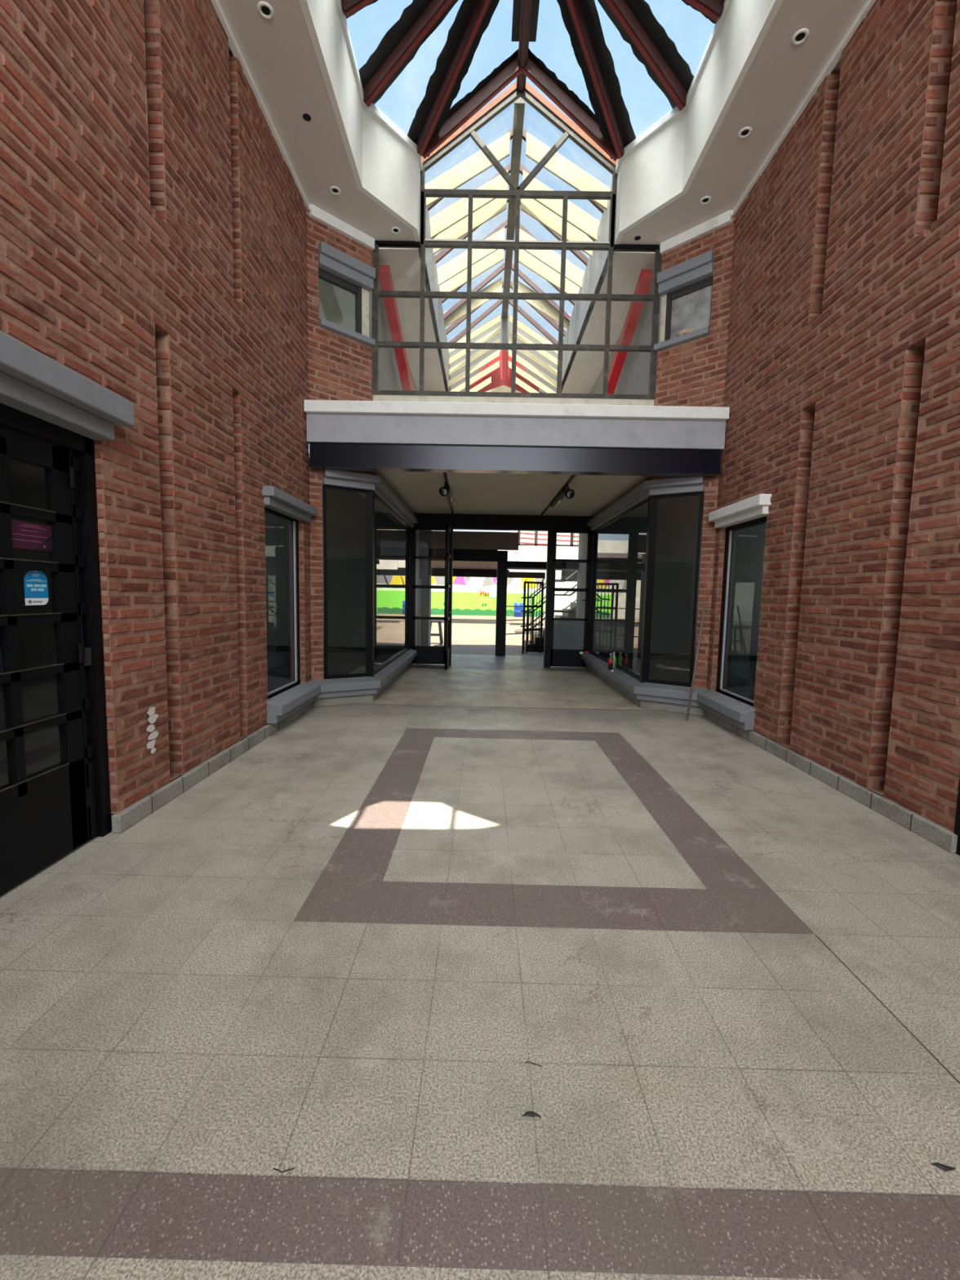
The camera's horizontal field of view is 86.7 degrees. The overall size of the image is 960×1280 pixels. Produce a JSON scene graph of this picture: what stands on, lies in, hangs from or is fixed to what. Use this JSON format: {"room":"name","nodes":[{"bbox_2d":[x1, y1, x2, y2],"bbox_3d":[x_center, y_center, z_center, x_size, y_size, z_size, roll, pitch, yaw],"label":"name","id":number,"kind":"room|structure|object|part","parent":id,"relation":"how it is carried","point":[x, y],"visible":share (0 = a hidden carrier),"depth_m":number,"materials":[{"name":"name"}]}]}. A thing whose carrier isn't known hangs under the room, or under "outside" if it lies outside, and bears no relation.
{"room":"shopping mall atrium","nodes":[
{"label":"shopping mall atrium","id":0,"kind":"room"},
{"bbox_2d":[0,0,377,813],"bbox_3d":[-1.900,-1.571,1.610,0.708,5.430,15.433,1,5,3],"label":"wall","id":1,"kind":"structure","parent":0,"point":[159,242],"depth_m":3.19,"materials":[{"name":"brick"}]},
{"bbox_2d":[0,403,111,894],"bbox_3d":[-2.049,0.093,1.664,0.091,2.100,2.060,1,5,0],"label":"door","id":2,"kind":"structure","parent":1,"relation":"in","point":[46,815],"depth_m":2.44,"materials":[{"name":"black metal"}]},
{"bbox_2d":[10,519,53,551],"bbox_3d":[-2.025,-0.470,2.297,0.005,0.120,0.220,1,5,0],"label":"sign","id":3,"kind":"object","parent":2,"relation":"attached to","point":[25,535],"visible":1,"depth_m":2.30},
{"bbox_2d":[23,570,48,605],"bbox_3d":[-2.030,-0.241,2.327,0.003,0.162,0.120,1,5,0],"label":"window sticker","id":4,"kind":"object","parent":2,"relation":"attached to","point":[36,588],"visible":1,"depth_m":2.32,"materials":[{"name":"blue paper"}]},
{"bbox_2d":[63,448,99,839],"bbox_3d":[-2.037,0.051,2.596,0.040,1.980,0.075,1,5,0],"label":"door frame","id":5,"kind":"structure","parent":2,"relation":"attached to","point":[81,562],"depth_m":2.60,"materials":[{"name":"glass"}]},
{"bbox_2d":[0,331,134,439],"bbox_3d":[-1.903,-1.022,1.444,0.190,0.205,2.420,1,5,0],"label":"trim","id":6,"kind":"structure","parent":1,"relation":"attached to","point":[32,383],"depth_m":2.22,"materials":[{"name":"grey paint"}]},
{"bbox_2d":[146,706,158,753],"bbox_3d":[-1.961,0.540,3.046,0.001,0.284,0.118,1,5,0],"label":"smear","id":7,"kind":"object","parent":1,"relation":"attached to","point":[152,719],"visible":1,"depth_m":3.04,"materials":[{"name":"white paint"}]},
{"bbox_2d":[264,506,300,699],"bbox_3d":[-2.011,-0.371,5.096,0.055,1.820,0.980,1,5,0],"label":"window","id":8,"kind":"structure","parent":1,"relation":"in","point":[294,522],"depth_m":5.48,"materials":[{"name":"black metal"}]},
{"bbox_2d":[262,485,317,522],"bbox_3d":[-1.889,-1.330,5.071,0.150,0.160,1.180,1,5,0],"label":"trim","id":9,"kind":"structure","parent":1,"relation":"attached to","point":[276,500],"depth_m":4.88,"materials":[{"name":"grey paint"}]},
{"bbox_2d":[318,240,375,346],"bbox_3d":[-1.525,-3.897,5.799,0.675,0.850,0.175,-3,7,-42],"label":"window","id":10,"kind":"structure","parent":1,"relation":"in","point":[337,268],"depth_m":5.77,"materials":[{"name":"grey metal"}]},
{"bbox_3d":[-1.538,-3.507,5.839,0.675,0.065,0.160,-3,7,-42],"label":"sill","id":11,"kind":"part","parent":10,"relation":"part of","materials":[{"name":"grey paint"}]},
{"bbox_3d":[-1.372,-3.844,6.024,0.110,0.600,0.040,-3,7,-42],"label":"infill panel","id":12,"kind":"part","parent":10,"relation":"part of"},
{"bbox_2d":[322,484,411,679],"bbox_3d":[-1.535,-0.825,7.612,0.525,2.300,3.560,1,5,0],"label":"window","id":13,"kind":"structure","parent":1,"relation":"in","point":[403,530],"depth_m":6.19,"materials":[{"name":"black metal"}]},
{"bbox_3d":[-1.314,-0.818,7.756,0.008,2.190,3.170,1,5,0],"label":"glass pane","id":14,"kind":"part","parent":13,"relation":"part of","materials":[{"name":"clear glass"}]},
{"bbox_2d":[373,395,653,405],"bbox_3d":[0.395,-2.747,6.169,3.400,0.340,0.120,1,5,0],"label":"window sill","id":15,"kind":"structure","parent":1,"relation":"attached to","point":[375,397],"depth_m":6.10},
{"bbox_2d":[306,413,725,450],"bbox_3d":[0.381,-2.267,5.649,4.510,0.295,0.340,1,5,0],"label":"trim","id":16,"kind":"structure","parent":1,"relation":"attached to","point":[646,433],"depth_m":5.48,"materials":[{"name":"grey paint"}]},
{"bbox_2d":[371,80,662,399],"bbox_3d":[0.432,-4.642,5.954,3.390,3.474,0.065,1,5,0],"label":"window","id":17,"kind":"structure","parent":1,"relation":"in","point":[570,130],"depth_m":5.95,"materials":[{"name":"metal"}]},
{"bbox_3d":[0.458,-5.922,5.833,2.296,0.903,0.050,1,5,0],"label":"timber trim","id":18,"kind":"part","parent":17,"relation":"part of","materials":[{"name":"orange wood"}]},
{"bbox_2d":[0,480,420,672],"bbox_3d":[-4.074,-0.657,5.703,5.360,2.800,11.200,1,5,0],"label":"wall","id":19,"kind":"structure","parent":0,"point":[345,543],"depth_m":11.12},
{"bbox_2d":[111,662,411,833],"bbox_3d":[-1.625,0.710,6.130,0.596,0.100,6.794,2,5,10],"label":"baseboard","id":20,"kind":"structure","parent":19,"relation":"attached to","point":[126,818],"depth_m":3.66,"materials":[{"name":"concrete"}]},
{"bbox_2d":[266,645,395,653],"bbox_3d":[-4.028,0.196,11.285,5.160,0.120,0.030,1,5,0],"label":"baseboard","id":21,"kind":"structure","parent":19,"relation":"attached to","point":[273,648],"depth_m":11.26,"materials":[{"name":"black"}]},
{"bbox_2d":[266,648,417,724],"bbox_3d":[-1.578,0.462,7.083,0.775,0.208,4.840,1,5,0],"label":"trim","id":22,"kind":"structure","parent":19,"relation":"attached to","point":[285,704],"depth_m":5.88,"materials":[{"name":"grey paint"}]},
{"bbox_2d":[322,469,417,527],"bbox_3d":[-1.458,-1.977,7.456,0.612,0.155,3.667,1,5,0],"label":"trim","id":23,"kind":"structure","parent":19,"relation":"attached to","point":[375,483],"depth_m":5.93,"materials":[{"name":"grey paint"}]},
{"bbox_2d":[306,271,355,444],"bbox_3d":[-2.592,-3.926,6.103,2.380,2.700,1.200,1,5,0],"label":"wall","id":24,"kind":"structure","parent":0,"point":[336,304],"depth_m":6.56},
{"bbox_2d":[303,400,729,420],"bbox_3d":[0.384,-2.471,5.601,4.524,0.120,0.400,1,5,0],"label":"trim","id":25,"kind":"structure","parent":24,"relation":"attached to","point":[319,406],"depth_m":5.40,"materials":[{"name":"white paint"}]},
{"bbox_2d":[210,0,875,254],"bbox_3d":[0.407,-4.354,3.399,4.580,0.110,5.145,1,5,0],"label":"trim","id":26,"kind":"structure","parent":24,"relation":"attached to","point":[725,219],"depth_m":4.81,"materials":[{"name":"white paint"}]},
{"bbox_2d":[0,614,756,787],"bbox_3d":[0.546,-1.165,30.110,79.999,0.296,59.800,1,5,0],"label":"floor","id":27,"kind":"structure","parent":0,"point":[38,695],"depth_m":9.07,"materials":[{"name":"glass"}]},
{"bbox_2d":[431,620,443,644],"bbox_3d":[-1.202,-0.205,13.546,0.436,0.637,0.436,1,5,0],"label":"stool","id":28,"kind":"object","parent":27,"relation":"on","point":[440,634],"visible":0.58,"depth_m":13.38,"materials":[{"name":"black plastic"}]},
{"bbox_3d":[-1.049,-0.172,13.392,0.050,0.605,0.129,-4,7,-44],"label":"leg","id":29,"kind":"part","parent":28,"relation":"part of","materials":[{"name":"black plastic"}]},
{"bbox_3d":[-1.046,-0.199,13.701,0.129,0.605,0.050,-4,7,-44],"label":"leg","id":30,"kind":"part","parent":28,"relation":"part of","materials":[{"name":"black plastic"}]},
{"bbox_2d":[513,602,523,617],"bbox_3d":[2.438,-1.910,32.235,0.610,0.880,0.610,1,5,0],"label":"barrel","id":31,"kind":"object","parent":27,"relation":"on","point":[517,611],"visible":0.97,"depth_m":31.99,"materials":[{"name":"blue plastic"}]},
{"bbox_2d":[521,581,543,653],"bbox_3d":[1.232,-0.523,11.839,0.602,1.665,0.070,-2,6,-34],"label":"metal gate","id":32,"kind":"object","parent":27,"relation":"on","point":[525,606],"visible":1,"depth_m":11.80,"materials":[{"name":"black metal"}]},
{"bbox_2d":[509,530,578,626],"bbox_3d":[5.383,-3.284,19.386,8.250,6.000,5.300,1,5,0],"label":"building","id":33,"kind":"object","parent":27,"relation":"on","point":[532,545],"visible":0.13,"depth_m":18.31,"materials":[{"name":"white paint"}]},
{"bbox_2d":[570,533,578,545],"bbox_3d":[4.191,-3.445,16.728,2.400,0.660,0.010,1,5,0],"label":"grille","id":34,"kind":"object","parent":33,"relation":"attached to","point":[572,535],"depth_m":16.75,"materials":[{"name":"metal"}]},
{"bbox_2d":[520,570,577,652],"bbox_3d":[2.085,-0.882,12.682,2.042,2.265,1.140,1,5,0],"label":"stairs","id":35,"kind":"structure","parent":27,"relation":"on","point":[571,612],"depth_m":12.28,"materials":[{"name":"black metal"}]},
{"bbox_3d":[1.262,-0.467,13.279,0.038,1.300,0.040,1,5,0],"label":"rail post","id":36,"kind":"part","parent":35,"relation":"part of","materials":[{"name":"black metal"}]},
{"bbox_3d":[1.252,-0.372,12.203,0.038,1.300,0.040,1,5,0],"label":"rail post","id":37,"kind":"part","parent":35,"relation":"part of","materials":[{"name":"metal"}]},
{"bbox_3d":[1.944,-0.814,13.242,1.754,1.004,0.040,1,5,0],"label":"handrail","id":38,"kind":"part","parent":35,"relation":"part of","materials":[{"name":"black metal"}]},
{"bbox_3d":[1.952,-1.213,13.207,1.754,1.004,0.040,1,5,0],"label":"handrail","id":39,"kind":"part","parent":35,"relation":"part of","materials":[{"name":"black metal"}]},
{"bbox_3d":[1.959,-1.561,13.176,1.754,1.004,0.040,1,5,0],"label":"handrail","id":40,"kind":"part","parent":35,"relation":"part of","materials":[{"name":"black metal"}]},
{"bbox_3d":[1.942,-1.118,12.131,1.754,1.004,0.040,1,5,0],"label":"handrail","id":41,"kind":"part","parent":35,"relation":"part of","materials":[{"name":"black metal"}]},
{"bbox_3d":[1.949,-1.466,12.100,1.754,1.004,0.040,1,5,0],"label":"handrail","id":42,"kind":"part","parent":35,"relation":"part of","materials":[{"name":"black metal"}]},
{"bbox_3d":[1.934,-0.719,12.166,1.754,1.004,0.040,1,5,0],"label":"handrail","id":43,"kind":"part","parent":35,"relation":"part of","materials":[{"name":"black metal"}]},
{"bbox_2d":[7,457,766,532],"bbox_3d":[0.374,-2.009,5.542,14.200,0.100,11.200,1,5,0],"label":"ceiling","id":44,"kind":"structure","parent":0,"point":[472,493],"depth_m":7.71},
{"bbox_2d":[439,472,453,513],"bbox_3d":[-0.455,-2.041,7.479,0.145,0.212,3.351,1,5,0],"label":"track light","id":45,"kind":"object","parent":44,"relation":"attached to","point":[445,491],"visible":0.99,"depth_m":6.56,"materials":[{"name":"black metal"}]},
{"bbox_2d":[540,475,576,515],"bbox_3d":[1.131,-2.008,7.467,0.124,0.212,3.351,1,5,-2],"label":"track light","id":46,"kind":"object","parent":44,"relation":"attached to","point":[568,493],"visible":0.98,"depth_m":6.89,"materials":[{"name":"black metal"}]},
{"bbox_2d":[368,280,417,391],"bbox_3d":[-1.327,-4.286,8.419,0.060,2.940,4.700,1,5,0],"label":"wall","id":47,"kind":"structure","parent":0,"point":[388,374],"depth_m":7.05,"materials":[{"name":"grey paint"}]},
{"bbox_2d":[418,560,431,645],"bbox_3d":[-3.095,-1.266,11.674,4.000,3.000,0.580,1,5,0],"label":"pillar","id":48,"kind":"structure","parent":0,"point":[425,566],"depth_m":11.40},
{"bbox_2d":[419,574,431,645],"bbox_3d":[-1.455,-0.588,11.417,0.690,1.760,0.020,1,5,0],"label":"trim","id":49,"kind":"structure","parent":48,"relation":"attached to","point":[429,590],"depth_m":11.39,"materials":[{"name":"black metal"}]},
{"bbox_2d":[431,560,497,569],"bbox_3d":[-3.761,-3.931,25.189,9.350,0.900,3.200,1,5,0],"label":"wall","id":50,"kind":"structure","parent":0,"point":[435,564],"depth_m":23.59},
{"bbox_2d":[431,568,545,578],"bbox_3d":[-2.662,-3.178,23.789,11.600,0.350,0.500,1,5,0],"label":"trim","id":51,"kind":"structure","parent":50,"relation":"attached to","point":[435,571],"depth_m":23.52,"materials":[{"name":"black metal"}]},
{"bbox_2d":[419,530,519,550],"bbox_3d":[-0.240,-2.171,11.095,2.160,0.380,0.080,1,5,0],"label":"panel","id":52,"kind":"object","parent":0,"point":[428,539],"visible":1,"depth_m":11.05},
{"bbox_2d":[0,653,959,1279],"bbox_3d":[0.288,1.097,2.755,5.000,0.001,17.300,1,5,0],"label":"floor","id":53,"kind":"structure","parent":0,"point":[340,956],"depth_m":1.62,"materials":[{"name":"grey tile"}]},
{"bbox_2d":[272,1168,294,1172],"bbox_3d":[-0.452,1.217,1.169,0.049,0.005,0.010,1,5,0],"label":"twig","id":54,"kind":"object","parent":53,"relation":"on","point":[273,1168],"visible":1,"depth_m":1.17,"materials":[{"name":"black wood"}]},
{"bbox_2d":[413,638,444,668],"bbox_3d":[-0.951,0.193,9.276,0.668,0.599,0.344,2,5,11],"label":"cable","id":55,"kind":"object","parent":53,"relation":"on","point":[414,638],"visible":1,"depth_m":9.40,"materials":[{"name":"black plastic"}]},
{"bbox_2d":[495,550,507,656],"bbox_3d":[0.473,-0.804,11.239,0.220,2.300,0.220,1,5,0],"label":"steel column","id":56,"kind":"structure","parent":53,"relation":"on","point":[502,559],"depth_m":11.13,"materials":[{"name":"black metal"}]},
{"bbox_2d":[506,605,523,635],"bbox_3d":[0.775,-0.447,11.468,0.521,0.643,0.024,-3,7,-40],"label":"guard rail","id":57,"kind":"object","parent":56,"relation":"attached to","point":[506,606],"visible":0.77,"depth_m":11.44,"materials":[{"name":"black metal"}]},
{"bbox_2d":[522,1111,541,1117],"bbox_3d":[0.133,1.218,1.305,0.049,0.012,0.015,1,5,0],"label":"dry leaf","id":58,"kind":"object","parent":53,"relation":"on","point":[531,1113],"visible":1,"depth_m":1.30,"materials":[{"name":"black plant"}]},
{"bbox_2d":[685,604,706,719],"bbox_3d":[2.391,0.244,5.628,0.296,1.267,0.023,-3,7,-42],"label":"stick","id":59,"kind":"object","parent":53,"relation":"on","point":[704,606],"visible":1,"depth_m":5.62,"materials":[{"name":"brown wood"}]},
{"bbox_2d":[931,1162,955,1171],"bbox_3d":[1.097,1.247,1.201,0.050,0.012,0.012,2,5,13],"label":"dry leaf","id":60,"kind":"object","parent":53,"relation":"on","point":[944,1167],"visible":1,"depth_m":1.20,"materials":[{"name":"black plant"}]},
{"bbox_2d":[431,591,544,617],"bbox_3d":[0.318,-2.377,33.007,8.550,1.588,0.220,1,5,0],"label":"wall","id":61,"kind":"structure","parent":0,"point":[464,603],"depth_m":32.92,"materials":[{"name":"paint"}]},
{"bbox_2d":[431,550,545,593],"bbox_3d":[0.629,-4.087,33.056,28.000,5.000,0.216,1,5,0],"label":"wall","id":62,"kind":"structure","parent":0,"point":[475,584],"depth_m":33.00,"materials":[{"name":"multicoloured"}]},
{"bbox_2d":[410,512,593,669],"bbox_3d":[0.379,-0.873,9.155,3.400,2.800,0.760,1,5,0],"label":"door","id":63,"kind":"structure","parent":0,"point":[564,637],"depth_m":9.39,"materials":[{"name":"black metal"}]},
{"bbox_2d":[412,528,446,664],"bbox_3d":[-0.931,-0.802,9.475,0.640,2.510,0.040,1,5,0],"label":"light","id":64,"kind":"object","parent":63,"relation":"attached to","point":[425,654],"depth_m":9.49,"materials":[{"name":"glass"}]},
{"bbox_3d":[-0.583,-0.097,9.163,0.006,0.525,0.520,1,5,0],"label":"glass pane","id":65,"kind":"part","parent":63,"relation":"part of","materials":[{"name":"glass"}]},
{"bbox_3d":[-0.560,-1.225,9.063,0.006,0.480,0.520,1,5,0],"label":"glass pane","id":66,"kind":"part","parent":63,"relation":"part of","materials":[{"name":"clear glass"}]},
{"bbox_3d":[-0.571,-0.672,9.112,0.006,0.530,0.520,1,5,0],"label":"glass pane","id":67,"kind":"part","parent":63,"relation":"part of","materials":[{"name":"glass"}]},
{"bbox_3d":[-0.550,-1.728,9.019,0.006,0.430,0.520,1,5,0],"label":"glass pane","id":68,"kind":"part","parent":63,"relation":"part of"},
{"bbox_3d":[1.661,-0.095,9.533,0.580,0.555,0.006,1,5,0],"label":"glass pane","id":69,"kind":"part","parent":63,"relation":"part of","materials":[{"name":"glass"}]},
{"bbox_2d":[448,312,557,392],"bbox_3d":[0.474,-4.907,10.736,3.480,3.840,0.100,1,5,0],"label":"wall","id":70,"kind":"structure","parent":0,"point":[500,376],"depth_m":10.62,"materials":[{"name":"beige paint"}]},
{"bbox_3d":[0.479,-5.147,10.675,1.500,1.850,0.020,1,5,0],"label":"red panel","id":71,"kind":"part","parent":70,"relation":"part of","materials":[{"name":"red metal"}]},
{"bbox_2d":[486,385,520,392],"bbox_3d":[0.464,-4.595,10.219,1.800,1.070,0.175,1,5,0],"label":"roof","id":72,"kind":"structure","parent":0,"point":[503,388],"depth_m":10.24,"materials":[{"name":"beige"}]},
{"bbox_2d":[418,97,614,393],"bbox_3d":[0.462,-5.166,8.354,3.400,2.956,4.640,1,5,0],"label":"roof","id":73,"kind":"structure","parent":0,"point":[451,223],"depth_m":7.72,"materials":[{"name":"beige paint"}]},
{"bbox_2d":[378,247,654,393],"bbox_3d":[0.456,-4.874,8.380,3.480,0.050,4.640,1,5,0],"label":"ceiling","id":74,"kind":"structure","parent":0,"point":[404,264],"depth_m":7.50,"materials":[{"name":"paint"}]},
{"bbox_2d":[217,0,867,244],"bbox_3d":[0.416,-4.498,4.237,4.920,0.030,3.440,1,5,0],"label":"ceiling","id":75,"kind":"structure","parent":0,"point":[278,53],"depth_m":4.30,"materials":[{"name":"paint"}]},
{"bbox_2d":[257,0,274,19],"bbox_3d":[-1.520,-4.462,3.606,0.112,0.010,0.112,1,5,0],"label":"recessed light","id":76,"kind":"object","parent":75,"relation":"in","point":[265,10],"visible":1,"depth_m":3.60,"materials":[{"name":"white paint"}]},
{"bbox_2d":[302,113,311,121],"bbox_3d":[-1.502,-4.536,4.413,0.070,0.003,0.071,1,5,0],"label":"recessed light","id":77,"kind":"object","parent":75,"relation":"in","point":[306,117],"visible":1,"depth_m":4.41,"materials":[{"name":"black metal"}]},
{"bbox_2d":[329,186,340,195],"bbox_3d":[-1.485,-4.603,5.210,0.112,0.010,0.112,1,5,0],"label":"recessed light","id":78,"kind":"object","parent":75,"relation":"in","point":[335,190],"visible":1,"depth_m":5.21,"materials":[{"name":"white paint"}]},
{"bbox_2d":[391,226,400,234],"bbox_3d":[-0.955,-4.641,5.763,0.112,0.010,0.112,1,5,0],"label":"recessed light","id":79,"kind":"object","parent":75,"relation":"in","point":[396,230],"visible":1,"depth_m":5.76,"materials":[{"name":"white paint"}]},
{"bbox_2d":[634,235,640,240],"bbox_3d":[1.803,-4.593,5.812,0.070,0.003,0.071,1,5,0],"label":"recessed light","id":80,"kind":"object","parent":75,"relation":"in","point":[637,237],"visible":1,"depth_m":5.81,"materials":[{"name":"black metal"}]},
{"bbox_2d":[699,195,711,204],"bbox_3d":[2.325,-4.529,5.240,0.112,0.010,0.112,1,5,0],"label":"recessed light","id":81,"kind":"object","parent":75,"relation":"in","point":[704,200],"visible":1,"depth_m":5.23,"materials":[{"name":"white paint"}]},
{"bbox_2d":[737,126,752,138],"bbox_3d":[2.333,-4.461,4.473,0.112,0.010,0.112,1,5,0],"label":"recessed light","id":82,"kind":"object","parent":75,"relation":"in","point":[744,132],"visible":1,"depth_m":4.47,"materials":[{"name":"white paint"}]},
{"bbox_2d":[791,27,809,45],"bbox_3d":[2.335,-4.393,3.706,0.112,0.010,0.112,1,5,0],"label":"recessed light","id":83,"kind":"object","parent":75,"relation":"in","point":[800,36],"visible":1,"depth_m":3.70,"materials":[{"name":"white paint"}]},
{"bbox_2d":[589,270,662,395],"bbox_3d":[2.212,-4.213,8.391,0.060,2.940,4.700,1,5,0],"label":"wall","id":84,"kind":"structure","parent":0,"point":[633,379],"depth_m":6.95,"materials":[{"name":"grey paint"}]},
{"bbox_2d":[336,0,731,173],"bbox_3d":[0.433,-5.297,4.317,3.380,0.077,3.120,1,5,0],"label":"trim","id":85,"kind":"structure","parent":84,"relation":"attached to","point":[372,108],"depth_m":5.13,"materials":[{"name":"white paint"}]},
{"bbox_2d":[341,0,724,161],"bbox_3d":[0.439,-5.751,4.212,3.429,1.056,3.310,1,5,0],"label":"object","id":86,"kind":"object","parent":85,"relation":"on","point":[434,121],"visible":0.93,"depth_m":5.00,"materials":[{"name":"brown metal"}]},
{"bbox_2d":[575,528,765,655],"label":"window","id":87,"kind":"structure","parent":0,"point":[620,554],"depth_m":11.11,"materials":[{"name":"glass"}]},
{"bbox_2d":[418,548,578,568],"bbox_3d":[0.493,-1.778,11.133,3.640,0.380,0.100,1,5,0],"label":"trim","id":88,"kind":"structure","parent":87,"relation":"attached to","point":[459,555],"depth_m":11.09,"materials":[{"name":"black metal"}]},
{"bbox_2d":[307,442,721,477],"bbox_3d":[0.374,-1.978,5.572,4.480,0.268,0.145,1,5,0],"label":"trim","id":89,"kind":"structure","parent":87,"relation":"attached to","point":[322,455],"depth_m":5.54,"materials":[{"name":"metal"}]},
{"bbox_2d":[507,567,578,570],"bbox_3d":[1.453,-1.550,11.139,1.710,0.033,0.110,1,5,0],"label":"trim","id":90,"kind":"structure","parent":87,"relation":"attached to","point":[508,568],"depth_m":11.09,"materials":[{"name":"red paint"}]},
{"bbox_2d":[586,475,704,530],"bbox_3d":[2.233,-1.900,7.427,0.612,0.155,3.667,1,5,0],"label":"trim","id":91,"kind":"structure","parent":87,"relation":"attached to","point":[646,489],"depth_m":5.95,"materials":[{"name":"grey paint"}]},
{"bbox_2d":[581,652,755,730],"bbox_3d":[2.247,0.535,7.124,0.775,0.208,4.700,1,5,0],"label":"trim","id":92,"kind":"structure","parent":87,"relation":"attached to","point":[742,715],"depth_m":5.88,"materials":[{"name":"grey paint"}]},
{"bbox_2d":[608,653,613,670],"bbox_3d":[1.906,0.315,7.419,0.069,0.238,0.069,1,5,0],"label":"soda bottle","id":93,"kind":"object","parent":92,"relation":"on","point":[611,659],"visible":0.98,"depth_m":7.40,"materials":[{"name":"black"}]},
{"bbox_2d":[612,652,616,667],"bbox_3d":[1.972,0.301,7.497,0.069,0.238,0.069,1,5,0],"label":"soda bottle","id":94,"kind":"object","parent":92,"relation":"on","point":[614,657],"visible":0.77,"depth_m":7.47,"materials":[{"name":"green plastic"}]},
{"bbox_2d":[595,652,756,661],"bbox_3d":[4.769,0.378,11.217,5.160,0.120,0.030,1,5,0],"label":"baseboard","id":95,"kind":"structure","parent":87,"relation":"attached to","point":[623,655],"depth_m":11.21,"materials":[{"name":"black"}]},
{"bbox_2d":[586,664,957,853],"bbox_3d":[2.268,0.791,6.100,0.596,0.100,6.794,0,5,-9],"label":"baseboard","id":96,"kind":"structure","parent":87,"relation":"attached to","point":[943,837],"depth_m":3.65,"materials":[{"name":"concrete"}]},
{"bbox_2d":[593,0,959,833],"bbox_3d":[2.570,-1.479,1.576,0.712,5.430,15.433,1,5,-2],"label":"wall","id":97,"kind":"structure","parent":0,"point":[839,344],"depth_m":3.54,"materials":[{"name":"brick"}]},
{"bbox_2d":[587,491,703,687],"bbox_3d":[2.264,-0.746,7.583,0.525,2.300,3.560,1,5,0],"label":"window","id":98,"kind":"structure","parent":97,"relation":"in","point":[652,500],"depth_m":6.08,"materials":[{"name":"black metal"}]},
{"bbox_2d":[653,249,714,351],"bbox_3d":[2.327,-3.820,5.795,0.620,0.850,0.175,6,7,43],"label":"window","id":99,"kind":"structure","parent":97,"relation":"in","point":[685,288],"depth_m":5.78,"materials":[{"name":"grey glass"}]},
{"bbox_3d":[2.181,-3.772,6.017,0.070,0.600,0.040,6,7,43],"label":"infill panel","id":100,"kind":"part","parent":99,"relation":"part of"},
{"bbox_3d":[2.325,-3.429,5.835,0.620,0.065,0.160,6,7,43],"label":"sill","id":101,"kind":"part","parent":99,"relation":"part of","materials":[{"name":"grey paint"}]},
{"bbox_2d":[676,327,694,336],"bbox_3d":[2.342,-3.505,5.785,0.216,0.097,0.094,6,7,43],"label":"rag","id":102,"kind":"object","parent":99,"relation":"on","point":[687,330],"visible":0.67,"depth_m":5.76,"materials":[{"name":"fabric"}]},
{"bbox_3d":[2.406,-3.723,5.801,0.480,0.490,0.006,6,7,43],"label":"glass pane","id":103,"kind":"part","parent":99,"relation":"part of","materials":[{"name":"grey glass"}]},
{"bbox_2d":[708,493,771,528],"bbox_3d":[2.601,-1.276,5.113,0.150,0.175,1.060,1,5,0],"label":"trim","id":104,"kind":"structure","parent":97,"relation":"attached to","point":[755,507],"depth_m":4.96,"materials":[{"name":"white paint"}]},
{"bbox_2d":[715,515,766,706],"bbox_3d":[2.684,-0.283,5.175,0.055,1.820,0.910,1,5,0],"label":"window frame","id":105,"kind":"structure","parent":97,"relation":"in","point":[730,531],"depth_m":5.52,"materials":[{"name":"black metal"}]},
{"bbox_2d":[954,781,959,855],"bbox_3d":[2.627,0.180,1.628,0.125,2.120,2.062,1,5,0],"label":"door","id":106,"kind":"structure","parent":97,"relation":"in","point":[957,828],"depth_m":2.72,"materials":[{"name":"black metal"}]},
{"bbox_3d":[0.407,-2.543,8.405,3.800,0.460,5.200,1,5,0],"label":"floor","id":107,"kind":"structure","parent":0,"visible":0},
{"bbox_2d":[378,265,413,391],"bbox_3d":[-1.131,-3.746,7.686,0.135,2.002,2.778,1,5,3],"label":"strut","id":108,"kind":"object","parent":107,"relation":"on","point":[384,273],"visible":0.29,"depth_m":6.87,"materials":[{"name":"red metal"}]},
{"bbox_2d":[607,269,653,394],"bbox_3d":[1.984,-3.682,7.662,0.135,2.002,2.778,1,5,-2],"label":"strut","id":109,"kind":"object","parent":107,"relation":"on","point":[646,277],"visible":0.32,"depth_m":6.81,"materials":[{"name":"red metal"}]}
]}

